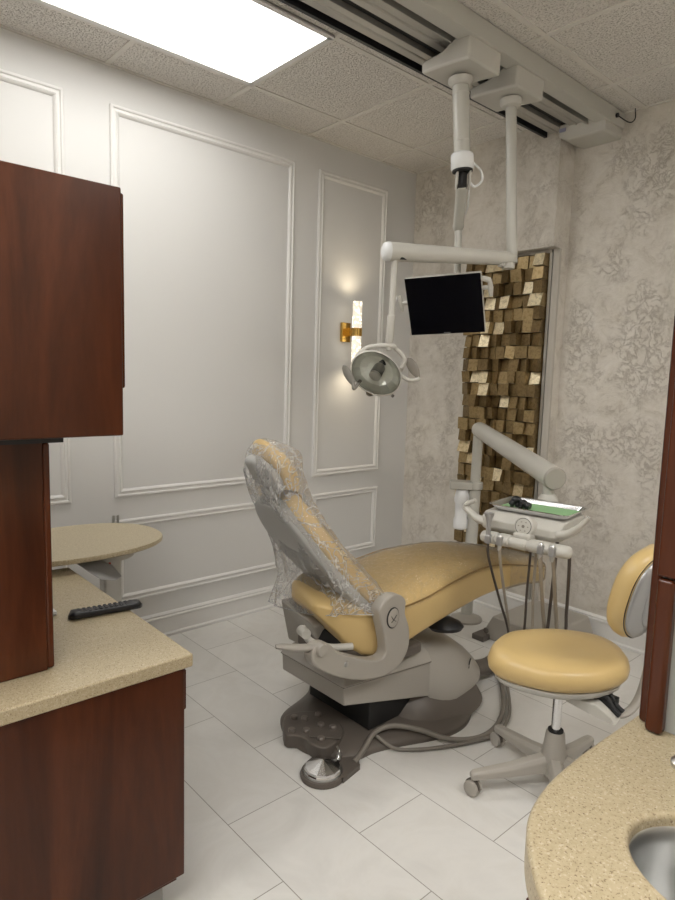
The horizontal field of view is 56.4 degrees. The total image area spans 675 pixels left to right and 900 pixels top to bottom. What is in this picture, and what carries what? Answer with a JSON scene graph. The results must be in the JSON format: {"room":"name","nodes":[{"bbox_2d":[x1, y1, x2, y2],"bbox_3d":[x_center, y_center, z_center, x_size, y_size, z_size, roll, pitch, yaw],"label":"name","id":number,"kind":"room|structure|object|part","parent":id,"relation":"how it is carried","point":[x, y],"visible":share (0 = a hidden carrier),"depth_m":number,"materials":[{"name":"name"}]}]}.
{"room":"dental clinic","nodes":[
{"label":"dental clinic","id":0,"kind":"room"},
{"bbox_2d":[0,27,416,616],"bbox_3d":[-1.514,-0.352,2.723,5.520,2.783,0.120,-4,9,-42],"label":"wall","id":1,"kind":"structure","parent":0,"point":[205,225],"depth_m":3.39,"materials":[{"name":"white paint"}]},
{"bbox_2d":[0,68,71,504],"bbox_3d":[-1.626,-0.634,2.491,1.078,1.838,0.014,-4,9,-42],"label":"trim","id":2,"kind":"structure","parent":1,"relation":"attached to","point":[56,92],"depth_m":2.75,"materials":[{"name":"white paint"}]},
{"bbox_2d":[63,564,72,569],"bbox_3d":[-1.661,0.603,2.635,1.078,0.427,0.014,-4,9,-42],"label":"trim","id":3,"kind":"structure","parent":1,"relation":"attached to","point":[64,566],"depth_m":2.98,"materials":[{"name":"white paint"}]},
{"bbox_2d":[115,502,287,601],"bbox_3d":[-0.703,0.532,3.486,1.074,0.427,0.014,-4,9,-42],"label":"trim","id":4,"kind":"structure","parent":1,"relation":"attached to","point":[146,593],"depth_m":3.41,"materials":[{"name":"white paint"}]},
{"bbox_2d":[109,103,295,497],"bbox_3d":[-0.667,-0.706,3.343,1.074,1.838,0.014,-4,9,-42],"label":"trim","id":5,"kind":"structure","parent":1,"relation":"attached to","point":[115,111],"depth_m":3.33,"materials":[{"name":"white paint"}]},
{"bbox_2d":[140,580,293,635],"bbox_3d":[-1.550,0.974,2.783,5.400,0.134,0.022,-4,9,-42],"label":"baseboard","id":6,"kind":"structure","parent":1,"relation":"attached to","point":[195,616],"depth_m":3.55,"materials":[{"name":"white paint"}]},
{"bbox_2d":[312,486,377,551],"bbox_3d":[0.050,0.476,4.154,0.582,0.427,0.014,-4,9,-42],"label":"trim","id":7,"kind":"structure","parent":1,"relation":"attached to","point":[329,495],"depth_m":4.26,"materials":[{"name":"white paint"}]},
{"bbox_2d":[311,169,387,476],"bbox_3d":[0.085,-0.761,4.011,0.582,1.838,0.014,-4,9,-42],"label":"trim","id":8,"kind":"structure","parent":1,"relation":"attached to","point":[323,174],"depth_m":3.92,"materials":[{"name":"white paint"}]},
{"bbox_2d":[340,301,361,361],"bbox_3d":[0.092,-0.740,3.949,0.139,0.373,0.072,6,8,33],"label":"wall sconce","id":9,"kind":"object","parent":1,"relation":"attached to","point":[346,331],"visible":0.94,"depth_m":3.91,"materials":[{"name":"gold metal"}]},
{"bbox_3d":[0.050,-0.743,3.976,0.070,0.120,0.022,-4,9,-42],"label":"wall plate","id":10,"kind":"part","parent":9,"relation":"part of","materials":[{"name":"gold metal"}]},
{"bbox_2d":[0,0,674,172],"bbox_3d":[-0.116,-1.549,0.957,5.800,0.080,4.500,-4,9,-42],"label":"ceiling","id":11,"kind":"structure","parent":0,"point":[636,37],"depth_m":2.87,"materials":[{"name":"tile"}]},
{"bbox_2d":[33,0,334,85],"bbox_3d":[-0.664,-1.685,2.389,1.218,0.012,0.604,-4,9,-42],"label":"recessed light","id":12,"kind":"object","parent":11,"relation":"in","point":[247,42],"visible":1,"depth_m":2.54,"materials":[{"name":"white paint"}]},
{"bbox_2d":[0,0,674,174],"bbox_3d":[-0.117,-1.508,0.962,5.400,0.008,4.100,-4,9,-42],"label":"grid","id":13,"kind":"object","parent":11,"relation":"attached to","point":[543,35],"depth_m":2.91,"materials":[{"name":"silver metal"}]},
{"bbox_2d":[278,0,635,148],"bbox_3d":[-0.258,-1.558,1.887,4.422,0.124,0.423,-4,9,-42],"label":"ceiling track","id":14,"kind":"object","parent":11,"relation":"attached to","point":[409,33],"visible":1,"depth_m":2.52,"materials":[{"name":"grey metal"}]},
{"bbox_2d":[342,65,543,397],"bbox_3d":[0.467,-0.929,2.715,0.832,1.413,0.287,-2,7,-26],"label":"light","id":15,"kind":"object","parent":14,"relation":"hanging from","point":[374,372],"visible":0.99,"depth_m":2.72,"materials":[{"name":"grey plastic"}]},
{"bbox_3d":[0.066,-0.312,2.720,0.090,0.107,0.039,0,7,-17],"label":"handle","id":16,"kind":"part","parent":15,"relation":"part of","materials":[{"name":"grey plastic"}]},
{"bbox_3d":[0.238,-0.692,2.683,0.027,0.239,0.039,6,8,33],"label":"drop rod","id":17,"kind":"part","parent":15,"relation":"part of","materials":[{"name":"grey plastic"}]},
{"bbox_3d":[0.308,-0.318,2.724,0.105,0.051,0.024,3,7,13],"label":"handle arm","id":18,"kind":"part","parent":15,"relation":"part of","materials":[{"name":"grey plastic"}]},
{"bbox_3d":[0.327,-0.353,2.717,0.065,0.090,0.010,3,7,11],"label":"handle","id":19,"kind":"part","parent":15,"relation":"part of","materials":[{"name":"grey plastic"}]},
{"bbox_3d":[0.506,-0.840,2.736,0.591,0.080,0.080,0,7,-14],"label":"horizontal arm","id":20,"kind":"part","parent":15,"relation":"part of","materials":[{"name":"grey plastic"}]},
{"bbox_2d":[396,35,500,334],"bbox_3d":[0.475,-1.077,2.740,0.374,1.123,0.460,-4,9,-42],"label":"monitor","id":21,"kind":"object","parent":14,"relation":"hanging from","point":[452,302],"visible":0.98,"depth_m":2.72,"materials":[{"name":"grey plastic"}]},
{"bbox_3d":[0.313,-0.676,2.906,0.067,0.074,0.045,6,8,32],"label":"handle","id":22,"kind":"part","parent":21,"relation":"part of","materials":[{"name":"grey plastic"}]},
{"bbox_3d":[0.530,-1.050,2.725,0.052,0.163,0.236,3,7,8],"label":"link arm","id":23,"kind":"part","parent":21,"relation":"part of","materials":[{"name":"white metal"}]},
{"bbox_3d":[0.640,-0.711,2.730,0.073,0.086,0.047,3,7,10],"label":"handle","id":24,"kind":"part","parent":21,"relation":"part of","materials":[{"name":"grey plastic"}]},
{"bbox_2d":[162,603,643,899],"bbox_3d":[-0.197,1.293,1.286,5.800,0.080,4.500,-4,9,-42],"label":"floor","id":25,"kind":"structure","parent":0,"point":[405,825],"depth_m":2.10,"materials":[{"name":"tile"}]},
{"bbox_2d":[0,669,185,899],"bbox_3d":[-0.930,0.846,1.677,0.714,0.676,0.854,-4,9,-42],"label":"base cabinet","id":26,"kind":"object","parent":25,"relation":"on","point":[92,789],"visible":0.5,"depth_m":1.43,"materials":[{"name":"brown wood"}]},
{"bbox_2d":[0,567,192,726],"bbox_3d":[-0.927,0.494,1.637,0.743,0.034,0.884,-4,9,-42],"label":"countertop","id":27,"kind":"structure","parent":26,"relation":"on","point":[94,656],"depth_m":1.53,"materials":[{"name":"beige stone"}]},
{"bbox_2d":[0,443,53,682],"bbox_3d":[-1.061,0.216,1.547,0.455,0.529,0.740,-4,9,-42],"label":"cabinet","id":28,"kind":"object","parent":27,"relation":"on","point":[26,592],"visible":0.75,"depth_m":1.39,"materials":[{"name":"brown wood"}]},
{"bbox_3d":[-0.894,0.205,1.689,0.015,0.521,0.730,-4,9,-42],"label":"door","id":29,"kind":"part","parent":28,"relation":"part of","materials":[{"name":"brown wood"}]},
{"bbox_2d":[0,160,124,439],"bbox_3d":[-0.968,-0.323,1.481,0.606,0.529,0.850,-4,9,-42],"label":"upper cabinet","id":30,"kind":"object","parent":28,"relation":"on","point":[62,332],"visible":1,"depth_m":1.27,"materials":[{"name":"brown wood"}]},
{"bbox_2d":[0,438,62,444],"bbox_3d":[-0.833,-0.043,1.472,0.205,0.012,0.500,-4,9,-42],"label":"light","id":31,"kind":"object","parent":30,"relation":"attached to","point":[49,440],"visible":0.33,"depth_m":1.31,"materials":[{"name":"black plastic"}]},
{"bbox_3d":[-0.744,-0.385,1.663,0.023,0.415,0.824,-4,9,-42],"label":"door","id":32,"kind":"part","parent":30,"relation":"part of","materials":[{"name":"brown wood"}]},
{"bbox_2d":[68,599,142,619],"bbox_3d":[-0.660,0.454,1.796,0.204,0.022,0.044,-3,8,-33],"label":"remote control","id":33,"kind":"object","parent":27,"relation":"on","point":[79,613],"visible":1,"depth_m":1.78,"materials":[{"name":"black plastic"}]},
{"bbox_3d":[-0.520,0.577,1.722,0.012,0.105,0.416,-4,9,-42],"label":"drawer","id":34,"kind":"part","parent":26,"relation":"part of","materials":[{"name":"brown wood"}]},
{"bbox_2d":[51,515,162,601],"bbox_3d":[-1.000,0.711,2.398,0.660,0.775,0.538,-4,9,-42],"label":"table","id":35,"kind":"object","parent":25,"relation":"on","point":[99,548],"visible":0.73,"depth_m":2.36,"materials":[{"name":"stone"}]},
{"bbox_2d":[244,439,545,761],"bbox_3d":[0.264,0.516,2.724,1.581,1.160,0.724,-4,9,-42],"label":"dental chair","id":36,"kind":"object","parent":25,"relation":"on","point":[397,663],"visible":0.93,"depth_m":2.45,"materials":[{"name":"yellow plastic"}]},
{"bbox_3d":[-0.272,0.072,2.292,0.052,0.052,0.013,-2,8,-29],"label":"headrest knob","id":37,"kind":"part","parent":36,"relation":"part of","materials":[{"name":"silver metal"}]},
{"bbox_3d":[-0.118,0.666,2.090,0.175,0.053,0.060,-1,7,-25],"label":"release lever","id":38,"kind":"part","parent":36,"relation":"part of","materials":[{"name":"grey plastic"}]},
{"bbox_3d":[-0.096,1.096,2.431,0.221,0.055,0.275,-4,9,-42],"label":"foot control panel","id":39,"kind":"part","parent":36,"relation":"part of","materials":[{"name":"grey plastic"}]},
{"bbox_2d":[243,438,384,616],"bbox_3d":[-0.100,0.329,2.490,0.535,0.753,0.624,-2,8,-28],"label":"plastic cover","id":40,"kind":"object","parent":36,"relation":"on","point":[292,453],"visible":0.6,"depth_m":2.38,"materials":[{"name":"clear plastic"}]},
{"bbox_3d":[-0.044,0.386,2.534,0.469,0.512,0.545,-2,8,-29],"label":"backrest","id":41,"kind":"part","parent":36,"relation":"part of","materials":[{"name":"yellow leather"}]},
{"bbox_3d":[0.081,0.693,2.263,0.487,0.305,0.050,-4,9,-42],"label":"arm","id":42,"kind":"part","parent":36,"relation":"part of","materials":[{"name":"grey plastic"}]},
{"bbox_3d":[0.057,0.757,2.547,0.390,0.090,0.420,-4,9,-42],"label":"seat frame","id":43,"kind":"part","parent":36,"relation":"part of","materials":[{"name":"grey plastic"}]},
{"bbox_3d":[0.186,1.071,2.733,0.985,0.052,0.724,-4,9,-42],"label":"plate","id":44,"kind":"part","parent":36,"relation":"part of","materials":[{"name":"grey plastic"}]},
{"bbox_3d":[0.338,0.603,2.832,1.361,0.299,0.571,-3,8,-35],"label":"seat","id":45,"kind":"part","parent":36,"relation":"part of","materials":[{"name":"yellow leather"}]},
{"bbox_3d":[0.451,0.726,2.621,0.120,0.073,0.165,-4,9,-42],"label":"underseat knob","id":46,"kind":"part","parent":36,"relation":"part of","materials":[{"name":"black plastic"}]},
{"bbox_2d":[356,541,544,564],"bbox_3d":[0.478,0.509,2.909,1.038,0.132,0.572,-3,8,-34],"label":"plastic cover","id":47,"kind":"object","parent":36,"relation":"on","point":[429,541],"visible":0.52,"depth_m":3.04,"materials":[{"name":"clear plastic"}]},
{"bbox_2d":[472,543,545,588],"bbox_3d":[0.818,0.534,3.060,0.302,0.173,0.377,-2,8,-29],"label":"plastic cover","id":48,"kind":"object","parent":36,"relation":"on","point":[508,587],"visible":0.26,"depth_m":3.00,"materials":[{"name":"clear plastic"}]},
{"bbox_2d":[300,682,510,789],"bbox_3d":[0.486,1.081,2.616,0.400,0.074,1.480,8,9,42],"label":"foot pedal","id":49,"kind":"object","parent":25,"relation":"on","point":[321,772],"visible":0.81,"depth_m":2.30,"materials":[{"name":"grey plastic"}]},
{"bbox_2d":[475,656,492,675],"bbox_3d":[0.790,1.008,3.089,0.115,0.092,0.502,7,9,40],"label":"conduit","id":50,"kind":"object","parent":25,"relation":"on","point":[482,663],"visible":0.25,"depth_m":2.92,"materials":[{"name":"grey plastic"}]},
{"bbox_2d":[449,422,590,632],"bbox_3d":[0.695,0.495,2.979,0.459,1.168,1.503,1,7,-5],"label":"dental delivery unit","id":51,"kind":"object","parent":25,"relation":"on","point":[528,531],"visible":0.83,"depth_m":2.48,"materials":[{"name":"grey plastic"}]},
{"bbox_2d":[453,490,468,529],"bbox_3d":[0.715,0.338,3.633,0.084,0.240,0.084,-4,9,-42],"label":"water bottle","id":52,"kind":"object","parent":51,"relation":"on","point":[461,519],"depth_m":3.60,"materials":[{"name":"white plastic"}]},
{"bbox_3d":[0.760,0.980,3.711,0.180,0.040,0.180,-4,9,-42],"label":"post","id":53,"kind":"part","parent":51,"relation":"part of","materials":[{"name":"grey plastic"}]},
{"bbox_3d":[0.779,0.449,3.646,0.068,1.071,0.078,-4,9,-42],"label":"post","id":54,"kind":"part","parent":51,"relation":"part of","materials":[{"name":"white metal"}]},
{"bbox_3d":[0.565,0.245,2.517,0.136,0.102,0.050,5,7,26],"label":"grab handle","id":55,"kind":"part","parent":51,"relation":"part of","materials":[{"name":"grey plastic"}]},
{"bbox_3d":[0.847,0.001,3.103,0.095,0.206,1.052,1,7,-6],"label":"spring arm","id":56,"kind":"part","parent":51,"relation":"part of","materials":[{"name":"grey plastic"}]},
{"bbox_2d":[489,496,588,519],"bbox_3d":[0.797,0.229,2.495,0.328,0.020,0.236,7,9,41],"label":"tray","id":57,"kind":"object","parent":51,"relation":"on","point":[497,504],"visible":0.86,"depth_m":2.50,"materials":[{"name":"silver metal"}]},
{"bbox_2d":[502,503,579,515],"bbox_3d":[0.796,0.235,2.495,0.280,0.001,0.190,7,9,41],"label":"liner","id":58,"kind":"object","parent":57,"relation":"in","point":[535,507],"visible":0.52,"depth_m":2.49,"materials":[{"name":"green paper"}]},
{"bbox_2d":[509,496,531,509],"bbox_3d":[0.732,0.211,2.507,0.071,0.053,0.089,-4,9,-42],"label":"goggles","id":59,"kind":"object","parent":58,"relation":"on","point":[517,501],"visible":1,"depth_m":2.50,"materials":[{"name":"black plastic"}]},
{"bbox_3d":[0.834,0.279,2.282,0.050,0.105,0.157,-3,8,-35],"label":"grab handle","id":60,"kind":"part","parent":51,"relation":"part of","materials":[{"name":"grey plastic"}]},
{"bbox_2d":[472,600,592,641],"bbox_3d":[1.070,0.971,3.430,0.490,0.140,0.455,-4,9,-42],"label":"utility box","id":61,"kind":"object","parent":25,"relation":"on","point":[496,628],"visible":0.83,"depth_m":3.40,"materials":[{"name":"grey plastic"}]},
{"bbox_2d":[464,544,653,796],"bbox_3d":[0.775,0.724,2.148,0.571,0.908,0.606,-4,9,-42],"label":"stool","id":62,"kind":"object","parent":25,"relation":"on","point":[584,670],"visible":0.66,"depth_m":2.03,"materials":[{"name":"yellow leather"}]},
{"bbox_2d":[466,777,480,790],"bbox_3d":[0.460,1.129,2.137,0.009,0.029,0.057,-4,9,-42],"label":"caster wheel","id":63,"kind":"object","parent":62,"relation":"attached to","point":[472,783],"depth_m":2.12,"materials":[{"name":"grey plastic"}]},
{"bbox_3d":[0.593,1.076,2.148,0.285,0.079,0.052,1,7,-8],"label":"leg","id":64,"kind":"part","parent":62,"relation":"part of","materials":[{"name":"grey plastic"}]},
{"bbox_3d":[0.678,1.060,2.305,0.052,0.079,0.285,-2,7,-26],"label":"leg","id":65,"kind":"part","parent":62,"relation":"part of","materials":[{"name":"grey plastic"}]},
{"bbox_3d":[0.717,1.094,2.020,0.052,0.079,0.285,3,7,10],"label":"leg","id":66,"kind":"part","parent":62,"relation":"part of","materials":[{"name":"grey plastic"}]},
{"bbox_3d":[0.750,0.709,2.135,0.460,0.100,0.410,-4,9,-42],"label":"seat","id":67,"kind":"part","parent":62,"relation":"part of","materials":[{"name":"yellow leather"}]},
{"bbox_3d":[0.878,1.090,2.098,0.285,0.079,0.052,5,7,28],"label":"leg","id":68,"kind":"part","parent":62,"relation":"part of","materials":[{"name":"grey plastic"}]},
{"bbox_3d":[0.857,1.069,2.271,0.286,0.079,0.053,-4,9,-42],"label":"leg","id":69,"kind":"part","parent":62,"relation":"part of","materials":[{"name":"grey plastic"}]},
{"bbox_3d":[0.950,0.441,1.980,0.279,0.299,0.141,-4,9,-42],"label":"backrest","id":70,"kind":"part","parent":62,"relation":"part of","materials":[{"name":"yellow leather"}]},
{"bbox_3d":[0.739,0.935,0.752,0.770,0.808,0.740,-4,9,-42],"label":"cabinet","id":71,"kind":"object","parent":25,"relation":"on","visible":0},
{"bbox_2d":[524,715,674,899],"bbox_3d":[0.708,0.505,0.706,0.930,0.050,0.802,-4,9,-42],"label":"countertop","id":72,"kind":"structure","parent":71,"relation":"on","point":[580,829],"depth_m":0.79,"materials":[{"name":"beige stone"}]},
{"bbox_2d":[629,826,674,899],"bbox_3d":[0.443,0.561,0.701,0.184,0.143,0.234,-4,9,-42],"label":"sink","id":73,"kind":"object","parent":72,"relation":"in","point":[652,850],"visible":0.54,"depth_m":0.80,"materials":[{"name":"silver metal"}]},
{"bbox_2d":[639,316,674,734],"bbox_3d":[0.742,-0.166,0.901,0.347,1.239,0.387,-4,9,-42],"label":"cabinet","id":74,"kind":"object","parent":72,"relation":"on","point":[657,702],"visible":1,"depth_m":0.96,"materials":[{"name":"brown wood"}]},
{"bbox_3d":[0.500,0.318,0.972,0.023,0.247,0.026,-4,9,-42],"label":"door","id":75,"kind":"part","parent":74,"relation":"part of","materials":[{"name":"brown wood"}]},
{"bbox_3d":[0.614,-0.283,0.791,0.023,0.989,0.319,-4,9,-42],"label":"door","id":76,"kind":"part","parent":74,"relation":"part of","materials":[{"name":"brown wood"}]},
{"bbox_2d":[670,755,674,768],"bbox_3d":[0.511,0.398,0.837,0.040,0.120,0.148,0,7,-15],"label":"faucet","id":77,"kind":"object","parent":72,"relation":"on","point":[672,761],"visible":1,"depth_m":0.90,"materials":[{"name":"silver metal"}]},
{"bbox_2d":[455,129,574,600],"bbox_3d":[0.996,-0.400,3.755,0.157,2.783,0.619,-4,9,-42],"label":"wall","id":78,"kind":"structure","parent":0,"point":[545,166],"depth_m":3.51,"materials":[{"name":"paint"}]},
{"bbox_2d":[454,253,549,553],"bbox_3d":[0.950,-0.248,3.769,0.083,1.756,0.541,-4,9,-42],"label":"mosaic panel","id":79,"kind":"object","parent":78,"relation":"attached to","point":[503,363],"visible":0.7,"depth_m":3.71,"materials":[{"name":"brown wood"}]},
{"bbox_2d":[517,248,561,599],"bbox_3d":[0.988,-0.141,3.785,0.018,2.003,0.619,-4,9,-42],"label":"trim","id":80,"kind":"structure","parent":78,"relation":"attached to","point":[557,252],"depth_m":3.52,"materials":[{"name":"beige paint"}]},
{"bbox_2d":[401,100,674,616],"bbox_3d":[1.904,-0.281,2.951,0.120,2.783,4.100,-4,9,-42],"label":"wall","id":81,"kind":"structure","parent":0,"point":[618,323],"depth_m":3.40,"materials":[{"name":"paint"}]},
{"bbox_2d":[473,589,646,655],"bbox_3d":[1.787,1.040,3.034,0.092,0.134,4.100,-4,9,-42],"label":"baseboard","id":82,"kind":"structure","parent":81,"relation":"attached to","point":[600,626],"depth_m":3.49,"materials":[{"name":"white paint"}]}
]}

